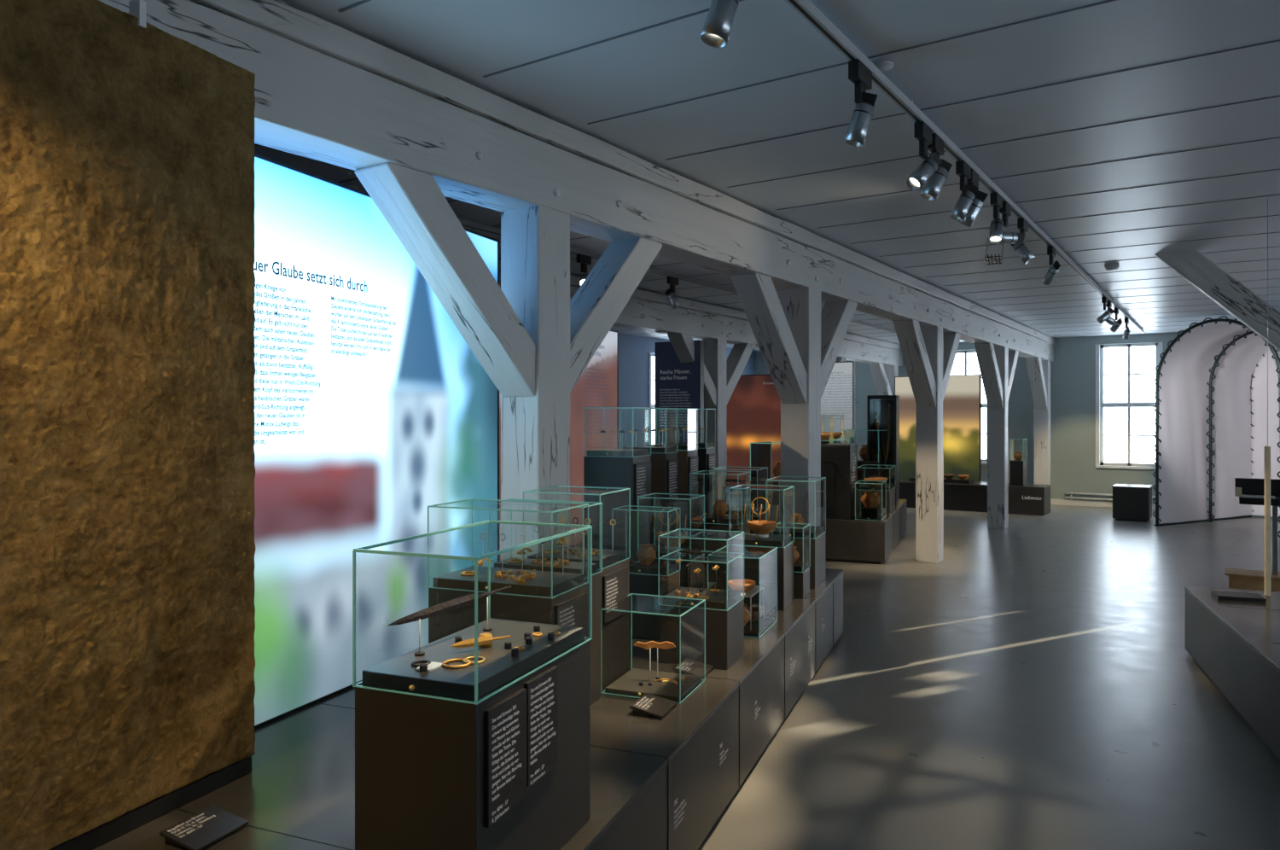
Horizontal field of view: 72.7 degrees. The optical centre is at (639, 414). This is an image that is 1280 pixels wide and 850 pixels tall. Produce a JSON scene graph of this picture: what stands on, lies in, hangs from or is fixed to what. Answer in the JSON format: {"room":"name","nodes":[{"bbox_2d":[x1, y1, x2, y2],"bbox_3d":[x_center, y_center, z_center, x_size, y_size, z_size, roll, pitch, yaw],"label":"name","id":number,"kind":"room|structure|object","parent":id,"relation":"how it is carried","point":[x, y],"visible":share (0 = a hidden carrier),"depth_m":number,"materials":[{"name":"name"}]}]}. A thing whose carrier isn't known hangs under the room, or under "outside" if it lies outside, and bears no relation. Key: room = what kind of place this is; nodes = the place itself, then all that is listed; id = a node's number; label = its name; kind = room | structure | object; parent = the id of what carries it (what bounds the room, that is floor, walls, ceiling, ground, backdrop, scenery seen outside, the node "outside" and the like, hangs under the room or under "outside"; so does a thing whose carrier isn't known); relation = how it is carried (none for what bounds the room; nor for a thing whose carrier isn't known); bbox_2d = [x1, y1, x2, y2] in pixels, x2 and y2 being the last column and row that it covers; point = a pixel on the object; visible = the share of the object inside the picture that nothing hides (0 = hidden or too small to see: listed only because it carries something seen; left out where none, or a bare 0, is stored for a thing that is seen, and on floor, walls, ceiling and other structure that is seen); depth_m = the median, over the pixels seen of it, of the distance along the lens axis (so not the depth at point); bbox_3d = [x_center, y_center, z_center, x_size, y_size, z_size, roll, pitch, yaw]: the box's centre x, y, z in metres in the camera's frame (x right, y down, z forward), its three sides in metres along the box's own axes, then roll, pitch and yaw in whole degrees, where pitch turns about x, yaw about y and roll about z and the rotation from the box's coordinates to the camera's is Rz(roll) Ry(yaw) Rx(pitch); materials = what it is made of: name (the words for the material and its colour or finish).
{"room":"museum","nodes":[
{"label":"museum","id":0,"kind":"room"},
{"bbox_2d":[629,692,677,718],"bbox_3d":[0.053,1.102,3.298,0.130,0.035,0.170,0,0,22],"label":"plate","id":1,"kind":"object","parent":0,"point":[648,704],"visible":1,"depth_m":3.28,"materials":[{"name":"black"}]},
{"bbox_2d":[618,333,755,493],"bbox_3d":[-3.523,0.115,10.230,0.300,2.970,21.000,0,0,34],"label":"wall","id":2,"kind":"structure","parent":0,"point":[633,350],"depth_m":15.07,"materials":[{"name":"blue paint"}]},
{"bbox_2d":[648,352,654,444],"bbox_3d":[0.426,-0.130,15.890,0.220,1.940,1.120,0,0,34],"label":"window","id":3,"kind":"structure","parent":2,"relation":"in","point":[651,356],"depth_m":15.74,"materials":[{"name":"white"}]},
{"bbox_2d":[254,0,1279,344],"bbox_3d":[2.943,-1.368,5.689,15.500,0.002,20.022,0,0,34],"label":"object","id":4,"kind":"structure","parent":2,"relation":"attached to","point":[363,1],"depth_m":4.40,"materials":[{"name":"grey"}]},
{"bbox_2d":[254,0,1279,351],"bbox_3d":[3.021,-1.470,5.804,16.100,0.200,21.600,0,0,34],"label":"ceiling","id":5,"kind":"structure","parent":0,"point":[468,41],"depth_m":3.99,"materials":[{"name":"paint"}]},
{"bbox_2d":[343,184,896,332],"bbox_3d":[1.275,-1.341,9.702,0.100,0.056,14.500,0,0,34],"label":"track","id":6,"kind":"object","parent":5,"relation":"attached to","point":[464,223],"visible":0.27,"depth_m":8.06,"materials":[{"name":"grey metal"}]},
{"bbox_2d":[576,254,591,285],"bbox_3d":[-0.456,-1.173,7.180,0.106,0.279,0.200,0,0,11],"label":"track spotlight","id":7,"kind":"object","parent":6,"relation":"hanging from","point":[584,260],"visible":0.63,"depth_m":7.15,"materials":[{"name":"black paint"}]},
{"bbox_2d":[664,276,680,308],"bbox_3d":[0.307,-1.163,8.309,0.174,0.298,0.078,0,0,-40],"label":"track spotlight","id":8,"kind":"object","parent":6,"relation":"hanging from","point":[672,281],"visible":1,"depth_m":8.29,"materials":[{"name":"black paint"}]},
{"bbox_2d":[784,0,1144,333],"bbox_3d":[2.762,-1.341,6.100,0.100,0.056,19.200,0,0,34],"label":"track","id":9,"kind":"object","parent":5,"relation":"attached to","point":[805,8],"visible":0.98,"depth_m":3.68,"materials":[{"name":"grey metal"}]},
{"bbox_2d":[699,0,738,48],"bbox_3d":[0.222,-1.162,2.386,0.154,0.300,0.096,0,0,-40],"label":"track spotlight","id":10,"kind":"object","parent":9,"relation":"hanging from","point":[718,25],"visible":1,"depth_m":2.35,"materials":[{"name":"black paint"}]},
{"bbox_2d":[843,58,877,147],"bbox_3d":[0.828,-1.162,3.280,0.149,0.300,0.107,0,0,-29],"label":"track spotlight","id":11,"kind":"object","parent":9,"relation":"hanging from","point":[859,74],"visible":1,"depth_m":3.25,"materials":[{"name":"black paint"}]},
{"bbox_2d":[906,121,942,191],"bbox_3d":[1.293,-1.164,3.964,0.181,0.296,0.097,0,0,-35],"label":"track spotlight","id":12,"kind":"object","parent":9,"relation":"hanging from","point":[922,132],"visible":1,"depth_m":3.93,"materials":[{"name":"black paint"}]},
{"bbox_2d":[919,133,952,201],"bbox_3d":[1.399,-1.161,4.126,0.151,0.301,0.105,0,0,-32],"label":"track spotlight","id":13,"kind":"object","parent":9,"relation":"hanging from","point":[931,190],"visible":0.84,"depth_m":4.09,"materials":[{"name":"black paint"}]},
{"bbox_2d":[948,160,978,221],"bbox_3d":[1.690,-1.161,4.557,0.150,0.301,0.109,0,0,-29],"label":"track spotlight","id":14,"kind":"object","parent":9,"relation":"hanging from","point":[959,212],"visible":1,"depth_m":4.53,"materials":[{"name":"black paint"}]},
{"bbox_2d":[957,168,988,227],"bbox_3d":[1.793,-1.162,4.703,0.129,0.301,0.135,0,0,-9],"label":"track spotlight","id":15,"kind":"object","parent":9,"relation":"hanging from","point":[980,196],"visible":0.69,"depth_m":4.67,"materials":[{"name":"black paint"}]},
{"bbox_2d":[985,192,1004,265],"bbox_3d":[2.111,-1.097,5.166,0.092,0.429,0.248,0,0,29],"label":"track spotlight","id":16,"kind":"object","parent":9,"relation":"hanging from","point":[996,200],"visible":1,"depth_m":5.17,"materials":[{"name":"black paint"}]},
{"bbox_2d":[999,200,1023,244],"bbox_3d":[2.279,-1.187,5.410,0.196,0.250,0.118,0,0,-20],"label":"track spotlight","id":17,"kind":"object","parent":9,"relation":"hanging from","point":[1009,237],"visible":0.68,"depth_m":5.38,"materials":[{"name":"black paint"}]},
{"bbox_2d":[1011,217,1035,264],"bbox_3d":[2.577,-1.162,5.862,0.138,0.300,0.131,0,0,-13],"label":"track spotlight","id":18,"kind":"object","parent":9,"relation":"hanging from","point":[1021,249],"visible":0.89,"depth_m":5.83,"materials":[{"name":"black paint"}]},
{"bbox_2d":[1041,245,1060,285],"bbox_3d":[3.217,-1.165,6.808,0.105,0.294,0.184,0,0,9],"label":"track spotlight","id":19,"kind":"object","parent":9,"relation":"hanging from","point":[1048,279],"visible":1,"depth_m":6.78,"materials":[{"name":"black paint"}]},
{"bbox_2d":[1096,296,1114,324],"bbox_3d":[5.203,-1.165,9.744,0.171,0.295,0.127,0,0,-19],"label":"track spotlight","id":20,"kind":"object","parent":9,"relation":"hanging from","point":[1107,314],"visible":1,"depth_m":9.71,"materials":[{"name":"black paint"}]},
{"bbox_2d":[1105,300,1116,325],"bbox_3d":[5.425,-1.176,10.079,0.202,0.273,0.085,0,0,-37],"label":"track spotlight","id":21,"kind":"object","parent":9,"relation":"hanging from","point":[1110,321],"visible":0.66,"depth_m":10.05,"materials":[{"name":"black paint"}]},
{"bbox_2d":[1110,308,1122,331],"bbox_3d":[5.878,-1.169,10.740,0.100,0.287,0.197,0,0,11],"label":"track spotlight","id":22,"kind":"object","parent":9,"relation":"hanging from","point":[1119,322],"visible":0.91,"depth_m":10.72,"materials":[{"name":"black paint"}]},
{"bbox_2d":[1122,317,1130,339],"bbox_3d":[6.608,-1.168,11.816,0.078,0.287,0.198,0,0,18],"label":"track spotlight","id":23,"kind":"object","parent":9,"relation":"hanging from","point":[1125,335],"visible":1,"depth_m":11.79,"materials":[{"name":"black paint"}]},
{"bbox_2d":[1104,263,1119,270],"bbox_3d":[4.310,-1.345,7.950,0.120,0.050,0.120,0,0,34],"label":"smoke detector","id":24,"kind":"object","parent":5,"relation":"attached to","point":[1110,266],"visible":1,"depth_m":7.91,"materials":[{"name":"white plastic"}]},
{"bbox_2d":[755,331,1187,503],"bbox_3d":[7.414,0.115,15.690,11.700,2.970,0.300,0,0,34],"label":"wall","id":25,"kind":"structure","parent":0,"point":[1073,369],"depth_m":15.40,"materials":[{"name":"grey paint"}]},
{"bbox_2d":[950,349,987,464],"bbox_3d":[6.137,-0.150,16.433,0.970,2.140,0.220,0,0,34],"label":"window","id":26,"kind":"structure","parent":25,"relation":"in","point":[966,361],"depth_m":16.42,"materials":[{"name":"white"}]},
{"bbox_2d":[1064,491,1155,502],"bbox_3d":[8.137,1.430,14.973,1.500,0.140,0.078,0,0,34],"label":"pipe","id":27,"kind":"object","parent":25,"relation":"attached to","point":[1066,492],"visible":0.34,"depth_m":15.15,"materials":[{"name":"white metal"}]},
{"bbox_2d":[1095,342,1162,469],"bbox_3d":[8.377,-0.150,14.918,1.000,2.140,0.220,0,0,34],"label":"window","id":28,"kind":"structure","parent":25,"relation":"in","point":[1125,374],"depth_m":15.02,"materials":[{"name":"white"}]},
{"bbox_2d":[1050,498,1255,515],"bbox_3d":[8.898,1.550,14.493,15.500,0.100,0.020,0,0,34],"label":"baseboard","id":29,"kind":"structure","parent":25,"relation":"attached to","point":[1060,502],"depth_m":15.24,"materials":[{"name":"white"}]},
{"bbox_2d":[698,489,1279,849],"bbox_3d":[3.021,1.700,5.804,16.100,0.200,21.600,0,0,34],"label":"floor","id":30,"kind":"structure","parent":0,"point":[1034,685],"depth_m":4.74,"materials":[{"name":"grey concrete"}]},
{"bbox_2d":[49,0,251,849],"bbox_3d":[-1.615,-0.001,1.797,0.090,2.238,2.025,0,0,22],"label":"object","id":31,"kind":"object","parent":30,"relation":"on","point":[107,831],"visible":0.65,"depth_m":2.39,"materials":[{"name":"black paint"}]},
{"bbox_2d":[0,0,255,849],"bbox_3d":[-1.601,-0.003,1.796,0.066,2.135,2.034,0,0,22],"label":"earth surface","id":32,"kind":"object","parent":31,"relation":"attached to","point":[127,203],"visible":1,"depth_m":2.30,"materials":[{"name":"brown soil"}]},
{"bbox_2d":[253,152,499,729],"bbox_3d":[-1.327,0.094,3.322,0.086,2.052,2.894,0,0,22],"label":"panel","id":33,"kind":"object","parent":30,"relation":"on","point":[373,410],"visible":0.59,"depth_m":3.55,"materials":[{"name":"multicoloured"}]},
{"bbox_2d":[91,568,843,849],"bbox_3d":[-0.807,1.359,3.152,1.904,0.481,7.542,0,0,22],"label":"plinth","id":34,"kind":"object","parent":30,"relation":"on","point":[657,783],"visible":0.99,"depth_m":3.00,"materials":[{"name":"black paint"}]},
{"bbox_2d":[159,804,249,849],"bbox_3d":[-1.157,1.102,2.317,0.129,0.035,0.170,0,0,22],"label":"plate","id":35,"kind":"object","parent":34,"relation":"on","point":[208,826],"visible":1,"depth_m":2.30,"materials":[{"name":"black"}]},
{"bbox_2d":[352,519,592,849],"bbox_3d":[-0.392,0.713,2.195,0.341,0.814,0.594,0,0,22],"label":"glass display case","id":36,"kind":"object","parent":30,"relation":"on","point":[477,736],"visible":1,"depth_m":1.98,"materials":[{"name":"grey"}]},
{"bbox_2d":[427,498,588,643],"bbox_3d":[-0.473,0.724,3.169,0.515,0.792,0.303,0,0,22],"label":"glass display case","id":37,"kind":"object","parent":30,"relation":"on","point":[552,597],"visible":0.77,"depth_m":3.09,"materials":[{"name":"grey"}]},
{"bbox_2d":[488,498,602,704],"bbox_3d":[-0.376,0.734,3.442,0.414,0.772,0.183,0,0,22],"label":"glass display case","id":38,"kind":"object","parent":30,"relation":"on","point":[512,562],"visible":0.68,"depth_m":3.41,"materials":[{"name":"grey"}]},
{"bbox_2d":[499,329,618,561],"bbox_3d":[-0.744,0.404,7.224,0.400,2.392,2.374,0,0,22],"label":"panel","id":39,"kind":"object","parent":30,"relation":"on","point":[597,386],"visible":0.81,"depth_m":7.74,"materials":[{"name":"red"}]},
{"bbox_2d":[98,0,1054,563],"bbox_3d":[1.458,0.120,6.993,0.300,2.959,21.018,0,0,34],"label":"frames","id":40,"kind":"object","parent":30,"relation":"on","point":[415,134],"visible":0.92,"depth_m":4.06,"materials":[{"name":"white wood"}]},
{"bbox_2d":[523,485,630,692],"bbox_3d":[-0.261,0.719,3.687,0.365,0.802,0.323,0,0,22],"label":"glass display case","id":41,"kind":"object","parent":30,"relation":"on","point":[615,573],"visible":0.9,"depth_m":3.63,"materials":[{"name":"grey"}]},
{"bbox_2d":[583,407,651,560],"bbox_3d":[-0.126,0.539,5.082,0.320,1.162,0.293,0,0,22],"label":"glass display case","id":42,"kind":"object","parent":30,"relation":"on","point":[622,468],"visible":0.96,"depth_m":4.97,"materials":[{"name":"grey"}]},
{"bbox_2d":[611,505,680,639],"bbox_3d":[0.032,0.799,4.448,0.304,0.642,0.193,0,0,22],"label":"glass display case","id":43,"kind":"object","parent":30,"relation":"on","point":[644,572],"visible":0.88,"depth_m":4.37,"materials":[{"name":"grey"}]},
{"bbox_2d":[620,407,678,546],"bbox_3d":[0.063,0.539,5.556,0.320,1.162,0.233,0,0,22],"label":"glass display case","id":44,"kind":"object","parent":30,"relation":"on","point":[664,460],"visible":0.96,"depth_m":5.43,"materials":[{"name":"grey"}]},
{"bbox_2d":[601,593,705,703],"bbox_3d":[0.057,0.948,3.576,0.339,0.340,0.333,0,0,22],"label":"glass display case","id":45,"kind":"object","parent":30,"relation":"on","point":[672,686],"visible":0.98,"depth_m":3.55,"materials":[{"name":"grey"}]},
{"bbox_2d":[637,493,704,588],"bbox_3d":[0.174,0.784,4.806,0.304,0.672,0.263,0,0,22],"label":"glass display case","id":46,"kind":"object","parent":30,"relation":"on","point":[672,542],"visible":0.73,"depth_m":4.74,"materials":[{"name":"grey"}]},
{"bbox_2d":[644,408,698,546],"bbox_3d":[0.219,0.539,5.946,0.320,1.162,0.233,0,0,22],"label":"glass display case","id":47,"kind":"object","parent":30,"relation":"on","point":[687,454],"visible":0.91,"depth_m":5.82,"materials":[{"name":"grey"}]},
{"bbox_2d":[654,339,703,444],"bbox_3d":[0.475,0.354,10.589,0.644,2.492,0.086,0,0,34],"label":"text panel","id":48,"kind":"object","parent":30,"relation":"on","point":[678,385],"visible":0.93,"depth_m":10.56,"materials":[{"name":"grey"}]},
{"bbox_2d":[668,408,715,515],"bbox_3d":[0.374,0.539,6.336,0.320,1.162,0.233,0,0,22],"label":"glass display case","id":49,"kind":"object","parent":30,"relation":"on","point":[706,451],"visible":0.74,"depth_m":6.21,"materials":[{"name":"grey"}]},
{"bbox_2d":[673,657,714,678],"bbox_3d":[0.235,1.102,3.780,0.129,0.035,0.170,0,0,22],"label":"plate","id":50,"kind":"object","parent":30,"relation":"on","point":[689,666],"visible":0.87,"depth_m":3.77,"materials":[{"name":"black"}]},
{"bbox_2d":[499,259,902,503],"bbox_3d":[0.743,0.120,10.736,0.298,2.960,15.618,0,0,34],"label":"frames","id":51,"kind":"object","parent":30,"relation":"on","point":[646,311],"visible":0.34,"depth_m":10.90,"materials":[{"name":"white wood"}]},
{"bbox_2d":[658,528,744,669],"bbox_3d":[0.284,0.834,4.003,0.324,0.572,0.293,0,0,22],"label":"glass display case","id":52,"kind":"object","parent":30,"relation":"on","point":[724,608],"visible":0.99,"depth_m":3.90,"materials":[{"name":"grey"}]},
{"bbox_2d":[689,470,750,589],"bbox_3d":[0.527,0.749,5.715,0.324,0.742,0.313,0,0,22],"label":"glass display case","id":53,"kind":"object","parent":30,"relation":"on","point":[718,520],"visible":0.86,"depth_m":5.59,"materials":[{"name":"grey"}]},
{"bbox_2d":[712,465,767,533],"bbox_3d":[0.712,0.749,6.179,0.324,0.742,0.313,0,0,22],"label":"glass display case","id":54,"kind":"object","parent":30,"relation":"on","point":[733,509],"visible":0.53,"depth_m":6.12,"materials":[{"name":"grey"}]},
{"bbox_2d":[707,544,777,638],"bbox_3d":[0.543,0.918,4.583,0.274,0.400,0.403,0,0,22],"label":"glass display case","id":55,"kind":"object","parent":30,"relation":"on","point":[754,625],"visible":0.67,"depth_m":4.52,"materials":[{"name":"grey"}]},
{"bbox_2d":[726,374,780,486],"bbox_3d":[1.817,0.469,14.510,1.674,2.262,0.086,0,0,34],"label":"panel","id":56,"kind":"object","parent":30,"relation":"on","point":[753,407],"visible":0.38,"depth_m":14.47,"materials":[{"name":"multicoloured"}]},
{"bbox_2d":[728,484,794,610],"bbox_3d":[0.722,0.774,5.152,0.324,0.692,0.293,0,0,22],"label":"glass display case","id":57,"kind":"object","parent":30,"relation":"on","point":[761,529],"visible":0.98,"depth_m":5.05,"materials":[{"name":"grey"}]},
{"bbox_2d":[751,603,775,616],"bbox_3d":[0.682,1.102,4.899,0.130,0.035,0.170,0,0,22],"label":"plate","id":58,"kind":"object","parent":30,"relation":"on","point":[768,612],"visible":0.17,"depth_m":4.91,"materials":[{"name":"black"}]},
{"bbox_2d":[750,441,780,523],"bbox_3d":[1.519,0.948,9.295,0.508,1.304,0.508,0,0,34],"label":"glass display case","id":59,"kind":"object","parent":30,"relation":"on","point":[760,452],"visible":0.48,"depth_m":9.22,"materials":[{"name":"clear glass"}]},
{"bbox_2d":[772,522,810,599],"bbox_3d":[0.942,0.904,5.420,0.194,0.432,0.233,0,0,22],"label":"glass display case","id":60,"kind":"object","parent":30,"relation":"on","point":[801,570],"visible":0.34,"depth_m":5.34,"materials":[{"name":"grey"}]},
{"bbox_2d":[766,476,826,588],"bbox_3d":[1.048,0.774,5.835,0.324,0.692,0.403,0,0,22],"label":"glass display case","id":61,"kind":"object","parent":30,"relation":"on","point":[817,534],"visible":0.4,"depth_m":5.69,"materials":[{"name":"grey"}]},
{"bbox_2d":[820,438,849,443],"bbox_3d":[2.164,0.948,10.428,0.508,1.304,0.508,0,0,34],"label":"glass display case","id":62,"kind":"object","parent":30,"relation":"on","point":[830,439],"visible":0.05,"depth_m":10.24,"materials":[{"name":"clear glass"}]},
{"bbox_2d":[820,442,857,518],"bbox_3d":[2.249,0.735,9.802,0.326,0.809,0.560,0,0,22],"label":"block","id":63,"kind":"object","parent":30,"relation":"on","point":[839,461],"visible":0.96,"depth_m":9.55,"materials":[{"name":"black paint"}]},
{"bbox_2d":[820,414,833,444],"bbox_3d":[2.156,0.569,10.374,0.260,1.142,0.362,0,0,22],"label":"glass display case","id":64,"kind":"object","parent":63,"relation":"on","point":[823,436],"visible":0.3,"depth_m":10.23,"materials":[{"name":"grey"}]},
{"bbox_2d":[820,414,843,442],"bbox_3d":[2.462,0.569,11.139,0.260,1.142,0.340,0,0,22],"label":"glass display case","id":65,"kind":"object","parent":63,"relation":"on","point":[836,435],"visible":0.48,"depth_m":11.03,"materials":[{"name":"grey"}]},
{"bbox_2d":[820,360,859,443],"bbox_3d":[2.887,0.419,12.580,0.609,2.362,0.086,0,0,34],"label":"text panel","id":66,"kind":"object","parent":30,"relation":"on","point":[838,398],"visible":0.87,"depth_m":12.54,"materials":[{"name":"grey"}]},
{"bbox_2d":[820,499,907,564],"bbox_3d":[2.525,1.369,10.748,1.257,0.461,2.682,0,0,22],"label":"plinth","id":67,"kind":"object","parent":30,"relation":"on","point":[848,540],"visible":0.55,"depth_m":9.42,"materials":[{"name":"black paint"}]},
{"bbox_2d":[841,429,890,489],"bbox_3d":[2.976,0.898,11.449,0.508,1.404,0.508,0,0,34],"label":"glass display case","id":68,"kind":"object","parent":30,"relation":"on","point":[849,434],"visible":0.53,"depth_m":11.29,"materials":[{"name":"clear glass"}]},
{"bbox_2d":[855,480,885,520],"bbox_3d":[2.533,0.936,9.549,0.284,0.398,0.403,0,0,22],"label":"glass display case","id":69,"kind":"object","parent":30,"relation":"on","point":[870,511],"visible":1,"depth_m":9.46,"materials":[{"name":"grey"}]},
{"bbox_2d":[857,464,895,513],"bbox_3d":[2.832,0.879,10.420,0.374,0.522,0.663,0,0,22],"label":"glass display case","id":70,"kind":"object","parent":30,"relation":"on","point":[890,488],"visible":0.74,"depth_m":10.20,"materials":[{"name":"grey"}]},
{"bbox_2d":[866,395,899,504],"bbox_3d":[3.172,0.445,11.339,0.360,1.389,0.400,0,0,22],"label":"tall vitrine","id":71,"kind":"object","parent":30,"relation":"on","point":[882,410],"visible":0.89,"depth_m":11.42,"materials":[{"name":"black paint"}]},
{"bbox_2d":[894,374,981,481],"bbox_3d":[5.397,0.444,15.831,1.524,2.312,0.086,0,0,34],"label":"panel","id":72,"kind":"object","parent":30,"relation":"on","point":[962,403],"visible":0.56,"depth_m":15.62,"materials":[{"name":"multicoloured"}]},
{"bbox_2d":[908,459,974,482],"bbox_3d":[5.191,0.974,14.991,1.000,0.348,0.350,0,0,34],"label":"glass display case","id":73,"kind":"object","parent":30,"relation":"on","point":[963,478],"visible":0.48,"depth_m":14.77,"materials":[{"name":"clear glass"}]},
{"bbox_2d":[899,477,1050,515],"bbox_3d":[5.395,1.375,14.883,2.900,0.450,0.740,0,0,34],"label":"plinth","id":74,"kind":"object","parent":30,"relation":"on","point":[1033,499],"visible":0.6,"depth_m":14.32,"materials":[{"name":"black paint"}]},
{"bbox_2d":[1009,438,1026,485],"bbox_3d":[6.184,0.771,14.228,0.208,0.753,0.308,0,0,34],"label":"glass display case","id":75,"kind":"object","parent":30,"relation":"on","point":[1017,467],"visible":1,"depth_m":14.14,"materials":[{"name":"clear glass"}]},
{"bbox_2d":[1111,483,1152,522],"bbox_3d":[7.520,1.340,13.294,0.500,0.520,0.570,0,0,34],"label":"box","id":76,"kind":"object","parent":30,"relation":"on","point":[1131,502],"visible":1,"depth_m":13.08,"materials":[{"name":"black paint"}]},
{"bbox_2d":[1152,315,1279,537],"bbox_3d":[8.861,0.141,12.346,2.523,2.933,1.707,0,0,-28],"label":"tent","id":77,"kind":"object","parent":30,"relation":"on","point":[1211,432],"visible":0.87,"depth_m":12.94,"materials":[{"name":"white fabric"}]},
{"bbox_2d":[1155,250,1279,351],"bbox_3d":[5.343,0.024,6.889,2.237,3.152,0.250,0,0,34],"label":"beam","id":78,"kind":"structure","parent":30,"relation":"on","point":[1213,282],"depth_m":7.13,"materials":[{"name":"white wood"}]},
{"bbox_2d":[1184,586,1279,760],"bbox_3d":[3.601,1.375,2.463,2.403,0.451,6.332,0,0,22],"label":"plinth","id":79,"kind":"object","parent":30,"relation":"on","point":[1236,643],"visible":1,"depth_m":4.75,"materials":[{"name":"black paint"}]},
{"bbox_2d":[1224,477,1279,592],"bbox_3d":[5.705,1.100,8.033,0.510,1.000,0.360,0,0,34],"label":"exhibit","id":80,"kind":"object","parent":30,"relation":"on","point":[1248,491],"visible":0.98,"depth_m":7.98,"materials":[{"name":"brown wood"}]},
{"bbox_2d":[1264,198,1270,596],"bbox_3d":[3.982,-0.111,5.524,0.028,2.519,0.032,0,0,22],"label":"wooden post","id":81,"kind":"object","parent":30,"relation":"on","point":[1267,449],"visible":1,"depth_m":5.51,"materials":[{"name":"beige wood"}]},
{"bbox_2d":[1210,590,1266,602],"bbox_3d":[3.742,1.137,5.447,0.250,0.024,0.180,0,0,22],"label":"plate","id":82,"kind":"object","parent":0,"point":[1230,596],"visible":1,"depth_m":5.40,"materials":[{"name":"black"}]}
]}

